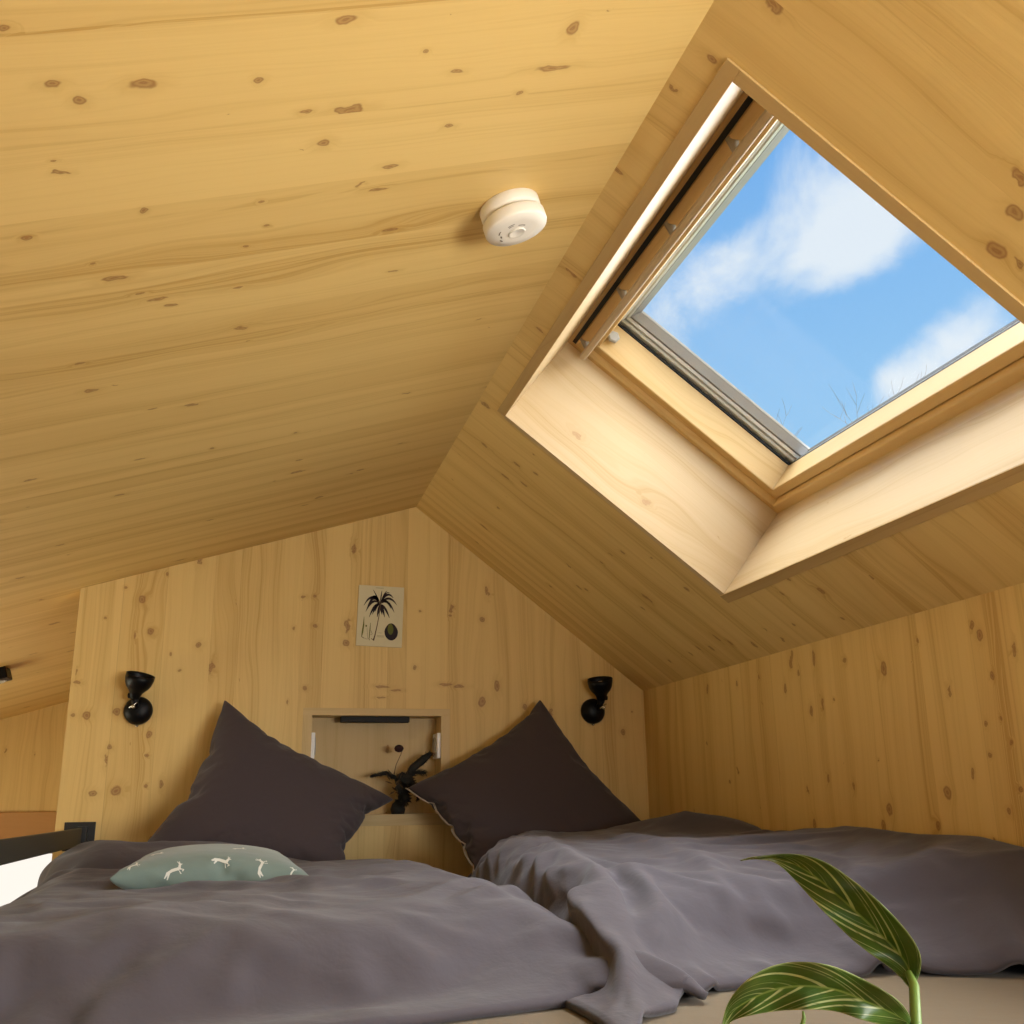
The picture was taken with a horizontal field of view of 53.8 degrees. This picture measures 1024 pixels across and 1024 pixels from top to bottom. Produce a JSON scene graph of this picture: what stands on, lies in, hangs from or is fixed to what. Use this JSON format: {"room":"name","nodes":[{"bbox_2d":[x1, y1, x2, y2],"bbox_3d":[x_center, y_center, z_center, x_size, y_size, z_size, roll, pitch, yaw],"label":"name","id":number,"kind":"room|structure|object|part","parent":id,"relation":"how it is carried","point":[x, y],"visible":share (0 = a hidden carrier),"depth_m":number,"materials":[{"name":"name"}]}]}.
{"room":"bedroom","nodes":[
{"label":"bedroom","id":0,"kind":"room"},
{"bbox_2d":[0,701,68,811],"bbox_3d":[-1.642,1.387,5.361,3.097,1.678,0.100,3,-17,-14],"label":"wall","id":1,"kind":"structure","parent":0,"point":[31,743],"depth_m":5.13,"materials":[{"name":"brown wood"}]},
{"bbox_2d":[0,812,56,906],"bbox_3d":[-2.400,1.776,5.027,1.230,0.545,0.112,3,-17,-14],"label":"window","id":2,"kind":"structure","parent":1,"relation":"in","point":[17,878],"depth_m":5.01,"materials":[{"name":"white glass"}]},
{"bbox_3d":[-2.391,1.599,5.033,1.230,0.200,0.023,3,-17,-14],"label":"casing","id":3,"kind":"part","parent":2,"relation":"part of","materials":[{"name":"brown wood"}]},
{"bbox_2d":[52,507,648,876],"bbox_3d":[-0.438,0.768,3.262,1.862,1.678,0.100,3,-17,-14],"label":"wall","id":4,"kind":"structure","parent":0,"point":[268,630],"depth_m":3.25,"materials":[{"name":"brown wood"}]},
{"bbox_2d":[0,822,95,865],"bbox_3d":[-0.908,0.809,1.580,0.085,0.581,2.770,3,-17,-14],"label":"guard rail","id":5,"kind":"object","parent":4,"relation":"attached to","point":[14,849],"visible":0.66,"depth_m":2.37,"materials":[{"name":"black metal"}]},
{"bbox_3d":[-1.258,0.942,2.934,0.085,0.080,0.006,3,-17,-14],"label":"wall plate","id":6,"kind":"part","parent":5,"relation":"part of","materials":[{"name":"black metal"}]},
{"bbox_2d":[123,671,154,726],"bbox_3d":[-1.119,0.557,3.026,0.088,0.165,0.113,3,-17,-14],"label":"wall lamp","id":7,"kind":"object","parent":4,"relation":"attached to","point":[138,710],"visible":1,"depth_m":3.03,"materials":[{"name":"black metal"}]},
{"bbox_3d":[-1.131,0.573,3.029,0.024,0.035,0.040,3,-17,-14],"label":"arm","id":8,"kind":"part","parent":7,"relation":"part of","materials":[{"name":"black paint"}]},
{"bbox_3d":[-1.130,0.600,3.051,0.084,0.084,0.037,3,-17,-14],"label":"wall plate","id":9,"kind":"part","parent":7,"relation":"part of","materials":[{"name":"black paint"}]},
{"bbox_3d":[-1.115,0.517,3.024,0.085,0.089,0.086,3,-17,-14],"label":"lamp shade","id":10,"kind":"part","parent":7,"relation":"part of","materials":[{"name":"black paint"}]},
{"bbox_2d":[301,708,449,825],"bbox_3d":[-0.443,0.821,3.253,0.472,0.361,0.119,3,-17,-14],"label":"recessed shelf","id":11,"kind":"object","parent":4,"relation":"attached to","point":[358,751],"visible":0.44,"depth_m":3.29,"materials":[{"name":"brown wood"}]},
{"bbox_2d":[311,732,315,758],"bbox_3d":[-0.633,0.745,3.212,0.016,0.080,0.080,3,-17,-14],"label":"wall socket","id":12,"kind":"object","parent":11,"relation":"attached to","point":[313,738],"visible":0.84,"depth_m":3.18,"materials":[{"name":"white plastic"}]},
{"bbox_3d":[-0.457,0.836,3.303,0.472,0.361,0.012,3,-17,-14],"label":"panel","id":13,"kind":"part","parent":11,"relation":"part of","materials":[{"name":"brown wood"}]},
{"bbox_2d":[340,716,409,722],"bbox_3d":[-0.446,0.675,3.283,0.223,0.018,0.032,3,-17,-14],"label":"bar","id":14,"kind":"object","parent":11,"relation":"attached to","point":[343,719],"visible":1,"depth_m":3.27,"materials":[{"name":"metal"}]},
{"bbox_2d":[370,745,433,813],"bbox_3d":[-0.348,0.850,3.214,0.201,0.214,0.098,-2,-16,6],"label":"bouquet","id":15,"kind":"object","parent":11,"relation":"in","point":[403,780],"visible":0.94,"depth_m":3.20,"materials":[{"name":"brown plant"}]},
{"bbox_2d":[432,733,440,758],"bbox_3d":[-0.249,0.767,3.309,0.016,0.080,0.080,3,-17,-14],"label":"wall socket","id":16,"kind":"object","parent":11,"relation":"attached to","point":[436,743],"visible":1,"depth_m":3.28,"materials":[{"name":"white plastic"}]},
{"bbox_2d":[356,585,403,647],"bbox_3d":[-0.434,0.343,3.328,0.155,0.205,0.007,3,-17,-14],"label":"print","id":17,"kind":"object","parent":4,"relation":"attached to","point":[380,608],"visible":1,"depth_m":3.33,"materials":[{"name":"beige paper"}]},
{"bbox_2d":[581,676,612,725],"bbox_3d":[0.289,0.630,3.384,0.092,0.164,0.113,3,-17,-14],"label":"wall lamp","id":18,"kind":"object","parent":4,"relation":"attached to","point":[592,710],"visible":1,"depth_m":3.39,"materials":[{"name":"black metal"}]},
{"bbox_3d":[0.276,0.672,3.409,0.084,0.084,0.037,3,-17,-14],"label":"wall plate","id":19,"kind":"part","parent":18,"relation":"part of","materials":[{"name":"black paint"}]},
{"bbox_3d":[0.295,0.590,3.383,0.085,0.088,0.086,3,-17,-14],"label":"lamp shade","id":20,"kind":"part","parent":18,"relation":"part of","materials":[{"name":"black paint"}]},
{"bbox_3d":[0.295,0.646,3.392,0.023,0.036,0.041,9,-19,-30],"label":"arm","id":21,"kind":"part","parent":18,"relation":"part of","materials":[{"name":"black paint"}]},
{"bbox_2d":[0,0,713,719],"bbox_3d":[-1.183,-0.068,2.106,2.322,0.803,7.070,3,-17,-14],"label":"ceiling","id":22,"kind":"structure","parent":0,"point":[254,291],"depth_m":1.54,"materials":[{"name":"brown wood"}]},
{"bbox_2d":[0,666,11,683],"bbox_3d":[-2.004,0.638,3.916,0.106,0.071,0.100,3,-17,-14],"label":"ceiling spotlight","id":23,"kind":"object","parent":22,"relation":"attached to","point":[5,673],"visible":1,"depth_m":3.89,"materials":[{"name":"black paint"}]},
{"bbox_2d":[480,188,546,245],"bbox_3d":[0.002,-0.475,1.628,0.108,0.073,0.104,3,-17,-14],"label":"smoke detector","id":24,"kind":"object","parent":22,"relation":"attached to","point":[514,216],"visible":1,"depth_m":1.59,"materials":[{"name":"white plastic"}]},
{"bbox_2d":[416,0,1023,690],"bbox_3d":[0.378,-0.001,2.506,0.903,0.722,7.070,3,-17,-14],"label":"ceiling","id":25,"kind":"structure","parent":0,"point":[925,97],"depth_m":1.78,"materials":[{"name":"brown wood"}]},
{"bbox_2d":[497,58,740,415],"bbox_3d":[0.134,-0.421,1.933,0.021,0.017,1.281,3,-17,-14],"label":"trim","id":26,"kind":"structure","parent":25,"relation":"attached to","point":[729,70],"depth_m":1.67,"materials":[{"name":"brown wood"}]},
{"bbox_2d":[501,57,743,416],"bbox_3d":[0.214,-0.522,1.990,0.188,0.235,1.293,3,-17,-14],"label":"trim","id":27,"kind":"structure","parent":25,"relation":"attached to","point":[733,93],"depth_m":1.86,"materials":[{"name":"brown wood"}]},
{"bbox_2d":[504,342,776,594],"bbox_3d":[0.337,-0.116,2.599,0.733,0.653,0.020,3,-17,-14],"label":"skylight reveal","id":28,"kind":"structure","parent":25,"relation":"attached to","point":[574,411],"depth_m":2.59,"materials":[{"name":"brown wood"}]},
{"bbox_2d":[720,463,1023,602],"bbox_3d":[0.702,0.046,1.961,0.024,0.019,1.301,3,-17,-14],"label":"trim","id":29,"kind":"structure","parent":25,"relation":"attached to","point":[1014,475],"depth_m":1.91,"materials":[{"name":"brown wood"}]},
{"bbox_2d":[722,379,1023,594],"bbox_3d":[0.783,-0.059,2.009,0.188,0.235,1.293,3,-17,-14],"label":"skylight reveal","id":30,"kind":"structure","parent":25,"relation":"attached to","point":[984,441],"depth_m":2.00,"materials":[{"name":"brown wood"}]},
{"bbox_2d":[568,92,1023,512],"bbox_3d":[0.627,-0.453,2.088,0.919,0.725,1.657,3,-17,-14],"label":"window","id":31,"kind":"structure","parent":30,"relation":"attached to","point":[616,334],"depth_m":2.35,"materials":[{"name":"brown wood"}]},
{"bbox_3d":[0.386,-0.621,2.072,0.066,0.077,1.177,3,-17,-14],"label":"sash rail","id":32,"kind":"part","parent":31,"relation":"part of","materials":[{"name":"brown wood"}]},
{"bbox_3d":[0.651,-0.482,2.103,0.567,0.437,1.257,3,-17,-14],"label":"glazing rail","id":33,"kind":"part","parent":31,"relation":"part of","materials":[{"name":"metal"}]},
{"bbox_2d":[733,69,1023,323],"bbox_3d":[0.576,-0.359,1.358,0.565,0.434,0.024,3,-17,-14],"label":"trim","id":34,"kind":"structure","parent":25,"relation":"attached to","point":[744,81],"depth_m":1.35,"materials":[{"name":"brown wood"}]},
{"bbox_2d":[643,583,1023,846],"bbox_3d":[0.781,0.795,2.357,0.100,1.094,7.020,3,-17,-14],"label":"wall","id":35,"kind":"structure","parent":0,"point":[914,723],"depth_m":2.22,"materials":[{"name":"brown wood"}]},
{"bbox_3d":[-0.750,1.211,1.823,3.177,0.060,7.120,3,-17,-14],"label":"floor","id":36,"kind":"structure","parent":0,"visible":0},
{"bbox_3d":[-0.125,1.102,1.955,1.808,0.205,2.293,3,-17,-14],"label":"platform","id":37,"kind":"object","parent":36,"relation":"on","visible":0},
{"bbox_2d":[438,964,1023,1023],"bbox_3d":[-0.120,0.934,2.011,1.786,0.150,2.265,3,-17,-14],"label":"mattress","id":38,"kind":"object","parent":37,"relation":"on","point":[997,998],"visible":0.02,"depth_m":1.33,"materials":[{"name":"beige fabric"}]},
{"bbox_2d":[0,840,707,1023],"bbox_3d":[-0.566,0.903,2.041,1.284,0.438,1.968,3,-17,-14],"label":"duvet","id":39,"kind":"object","parent":38,"relation":"on","point":[359,941],"visible":0.81,"depth_m":1.39,"materials":[{"name":"grey fabric"}]},
{"bbox_2d":[110,844,308,889],"bbox_3d":[-0.618,0.758,2.119,0.381,0.116,0.406,3,-17,-14],"label":"cushion","id":40,"kind":"object","parent":39,"relation":"on","point":[206,862],"visible":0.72,"depth_m":1.99,"materials":[{"name":"green fabric"}]},
{"bbox_2d":[164,861,183,879],"bbox_3d":[-0.649,0.691,1.944,0.019,0.033,0.036,-10,-18,28],"label":"print","id":41,"kind":"object","parent":40,"relation":"attached to","point":[173,870],"depth_m":1.95},
{"bbox_2d":[212,857,230,867],"bbox_3d":[-0.575,0.694,1.999,0.039,0.021,0.018,3,-17,-14],"label":"print","id":42,"kind":"object","parent":40,"relation":"attached to","point":[217,862],"depth_m":2.00},
{"bbox_2d":[257,859,267,877],"bbox_3d":[-0.498,0.710,2.014,0.024,0.035,0.037,7,-18,-26],"label":"print","id":43,"kind":"object","parent":40,"relation":"attached to","point":[262,864],"depth_m":2.01},
{"bbox_2d":[147,700,392,860],"bbox_3d":[-0.707,0.788,2.919,0.756,0.499,0.276,3,-17,-14],"label":"pillow","id":44,"kind":"object","parent":39,"relation":"on","point":[251,789],"visible":0.77,"depth_m":2.85,"materials":[{"name":"grey fabric"}]},
{"bbox_2d":[467,811,1023,1023],"bbox_3d":[0.277,0.794,2.247,0.919,0.234,2.111,3,-17,-14],"label":"duvet","id":45,"kind":"object","parent":38,"relation":"on","point":[676,888],"visible":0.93,"depth_m":1.70,"materials":[{"name":"grey fabric"}]},
{"bbox_2d":[405,700,640,873],"bbox_3d":[0.101,0.843,3.149,0.831,0.528,0.267,6,-17,-23],"label":"pillow","id":46,"kind":"object","parent":45,"relation":"on","point":[531,777],"visible":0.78,"depth_m":3.06,"materials":[{"name":"grey fabric"}]},
{"bbox_3d":[0.244,0.704,0.506,0.360,0.160,0.320,3,-17,-14],"label":"stool","id":47,"kind":"object","parent":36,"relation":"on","visible":0},
{"bbox_2d":[722,854,921,1023],"bbox_3d":[0.226,0.424,0.590,0.185,0.424,0.156,-4,-16,12],"label":"potted plant","id":48,"kind":"object","parent":47,"relation":"on","point":[790,985],"visible":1,"depth_m":0.60,"materials":[{"name":"green plant"}]},
{"bbox_3d":[0.239,0.374,0.584,0.014,0.201,0.042,-3,-16,9],"label":"stem","id":49,"kind":"part","parent":48,"relation":"part of","materials":[{"name":"green plant"}]},
{"label":"ground","id":50,"kind":"structure","parent":0,"visible":0},
{"bbox_2d":[776,365,926,434],"bbox_3d":[5.027,2.483,13.287,5.532,8.861,4.422,-7,-17,20],"label":"bare tree","id":51,"kind":"object","parent":50,"relation":"on","point":[926,365],"visible":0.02,"depth_m":13.25,"materials":[{"name":"grey plant"}]}
]}

